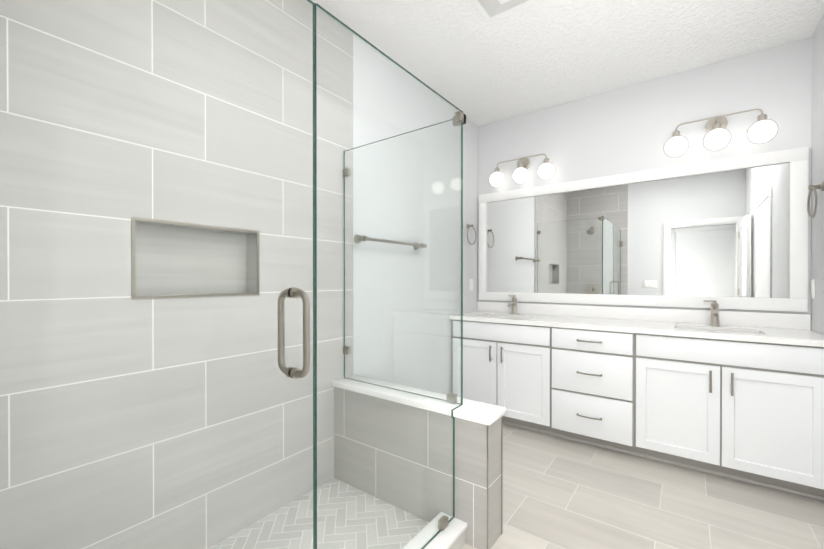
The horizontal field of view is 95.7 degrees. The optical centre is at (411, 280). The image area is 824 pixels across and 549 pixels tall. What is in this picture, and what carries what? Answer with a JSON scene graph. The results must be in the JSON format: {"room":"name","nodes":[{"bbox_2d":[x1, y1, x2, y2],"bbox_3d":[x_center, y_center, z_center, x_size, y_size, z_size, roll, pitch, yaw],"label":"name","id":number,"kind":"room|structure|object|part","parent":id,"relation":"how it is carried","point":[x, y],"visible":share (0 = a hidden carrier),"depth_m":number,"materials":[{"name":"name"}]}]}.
{"room":"bathroom","nodes":[
{"label":"bathroom","id":0,"kind":"room"},
{"bbox_2d":[0,0,477,548],"bbox_3d":[-0.409,-0.182,2.462,0.132,2.800,3.710,0,0,37],"label":"wall","id":1,"kind":"structure","parent":0,"point":[276,210],"depth_m":1.63,"materials":[{"name":"tile"}]},
{"bbox_2d":[131,217,258,299],"bbox_3d":[-0.925,-0.087,1.655,0.004,0.321,0.534,0,0,37],"label":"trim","id":2,"kind":"structure","parent":1,"relation":"attached to","point":[133,274],"depth_m":1.56,"materials":[{"name":"silver metal"}]},
{"bbox_2d":[354,235,426,249],"bbox_3d":[-0.130,-0.273,2.672,0.085,0.060,0.758,0,0,37],"label":"towel rail","id":3,"kind":"object","parent":1,"relation":"attached to","point":[357,237],"depth_m":2.55,"materials":[{"name":"silver metal"}]},
{"bbox_2d":[469,279,472,290],"bbox_3d":[0.591,0.040,3.714,0.008,0.115,0.072,0,0,37],"label":"outlet","id":4,"kind":"object","parent":1,"relation":"attached to","point":[470,284],"visible":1,"depth_m":3.70,"materials":[{"name":"white plastic"}]},
{"bbox_2d":[466,224,475,244],"bbox_3d":[0.569,-0.452,3.635,0.062,0.212,0.187,0,0,37],"label":"towel ring","id":5,"kind":"object","parent":1,"relation":"attached to","point":[468,226],"visible":1,"depth_m":3.63,"materials":[{"name":"silver metal"}]},
{"bbox_2d":[332,375,505,548],"bbox_3d":[-0.019,0.915,2.033,1.036,0.610,0.191,0,0,37],"label":"wall","id":6,"kind":"structure","parent":0,"point":[479,468],"depth_m":1.87,"materials":[{"name":"tile"}]},
{"bbox_2d":[402,512,466,548],"bbox_3d":[-0.258,1.173,1.153,0.144,0.100,1.537,0,0,37],"label":"sill","id":7,"kind":"structure","parent":6,"relation":"attached to","point":[451,535],"depth_m":1.66,"materials":[{"name":"stone"}]},
{"bbox_2d":[0,0,465,548],"bbox_3d":[-0.537,0.149,1.416,0.902,1.943,1.628,0,0,37],"label":"glass","id":8,"kind":"object","parent":7,"relation":"on","point":[302,294],"visible":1,"depth_m":1.14,"materials":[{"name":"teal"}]},
{"bbox_3d":[0.386,0.931,1.733,0.004,0.580,0.167,0,0,37],"label":"edge trim","id":9,"kind":"part","parent":6,"relation":"part of","materials":[{"name":"silver metal"}]},
{"bbox_2d":[311,0,823,125],"bbox_3d":[0.384,-1.627,1.184,2.920,0.100,4.870,0,0,37],"label":"ceiling","id":10,"kind":"structure","parent":0,"point":[471,62],"depth_m":2.46,"materials":[{"name":"white paint"}]},
{"bbox_2d":[471,0,536,21],"bbox_3d":[0.504,-1.553,1.985,0.400,0.052,0.400,0,0,37],"label":"ceiling vent","id":11,"kind":"object","parent":10,"relation":"in","point":[490,10],"visible":1,"depth_m":2.12,"materials":[{"name":"white"}]},
{"bbox_2d":[461,423,823,548],"bbox_3d":[0.384,1.253,1.196,2.920,0.060,4.870,0,0,37],"label":"floor","id":12,"kind":"structure","parent":0,"point":[560,493],"depth_m":2.02,"materials":[{"name":"tile"}]},
{"bbox_2d":[212,480,427,548],"bbox_3d":[-0.619,1.212,1.420,0.778,0.020,1.537,0,0,37],"label":"shower floor","id":13,"kind":"structure","parent":12,"relation":"on","point":[325,523],"depth_m":1.83,"materials":[{"name":"white tile"}]},
{"bbox_2d":[451,319,823,500],"bbox_3d":[1.450,0.784,2.885,2.374,0.866,0.618,0,0,37],"label":"bathroom vanity","id":14,"kind":"object","parent":12,"relation":"on","point":[735,395],"depth_m":2.43,"materials":[{"name":"white wood"}]},
{"bbox_2d":[449,311,823,342],"bbox_3d":[1.462,0.333,2.900,2.374,0.035,0.577,0,0,37],"label":"countertop","id":15,"kind":"structure","parent":14,"relation":"on","point":[782,334],"depth_m":2.60,"materials":[{"name":"white stone"}]},
{"bbox_2d":[505,295,520,314],"bbox_3d":[0.917,0.223,3.466,0.093,0.178,0.172,0,0,37],"label":"faucet","id":16,"kind":"object","parent":15,"relation":"on","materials":[{"name":"silver metal"}]},
{"bbox_2d":[703,300,720,326],"bbox_3d":[2.090,0.227,2.598,0.093,0.178,0.172,0,0,37],"label":"faucet","id":17,"kind":"object","parent":15,"relation":"on","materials":[{"name":"silver metal"}]},
{"bbox_3d":[1.352,1.206,2.755,2.374,0.022,0.014,0,0,37],"label":"shoe mould","id":18,"kind":"part","parent":14,"relation":"part of","materials":[{"name":"grey wood"}]},
{"bbox_2d":[478,37,811,313],"bbox_3d":[1.713,-0.185,3.136,2.500,2.800,0.100,0,0,37],"label":"wall","id":19,"kind":"structure","parent":0,"point":[627,129],"depth_m":2.91,"materials":[{"name":"white paint"}]},
{"bbox_2d":[489,154,554,187],"bbox_3d":[1.015,-1.038,3.484,0.626,0.270,0.163,0,0,37],"label":"sconce","id":20,"kind":"object","parent":19,"relation":"attached to","point":[545,171],"visible":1,"depth_m":3.44,"materials":[{"name":"white glass"}]},
{"bbox_2d":[479,146,808,311],"bbox_3d":[1.627,-0.335,3.116,2.340,1.069,0.030,0,0,37],"label":"mirror","id":21,"kind":"object","parent":19,"relation":"attached to","point":[729,233],"visible":0.96,"depth_m":2.89,"materials":[{"name":"white mirror"}]},
{"bbox_2d":[477,303,811,330],"bbox_3d":[1.627,0.265,3.123,2.374,0.099,0.020,0,0,37],"label":"backsplash","id":22,"kind":"structure","parent":19,"relation":"attached to","point":[734,318],"depth_m":2.87,"materials":[{"name":"white stone"}]},
{"bbox_2d":[664,108,777,157],"bbox_3d":[2.156,-1.055,2.639,0.626,0.270,0.163,0,0,37],"label":"sconce","id":23,"kind":"object","parent":19,"relation":"attached to","point":[761,130],"visible":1,"depth_m":2.60,"materials":[{"name":"white glass"}]},
{"bbox_2d":[811,14,823,334],"bbox_3d":[1.558,-0.176,0.943,0.100,2.800,3.610,0,0,37],"label":"wall","id":24,"kind":"structure","parent":0,"point":[817,221],"depth_m":2.29,"materials":[{"name":"white paint"}]},
{"bbox_2d":[811,280,814,298],"bbox_3d":[2.546,0.053,2.371,0.008,0.120,0.070,0,0,37],"label":"outlet","id":25,"kind":"object","parent":24,"relation":"attached to","point":[812,289],"visible":1,"depth_m":2.35,"materials":[{"name":"white plastic"}]},
{"bbox_2d":[807,182,823,218],"bbox_3d":[2.398,-0.476,2.217,0.062,0.212,0.187,0,0,37],"label":"towel ring","id":26,"kind":"object","parent":24,"relation":"attached to","point":[815,187],"visible":1,"depth_m":2.20,"materials":[{"name":"silver metal"}]}
]}

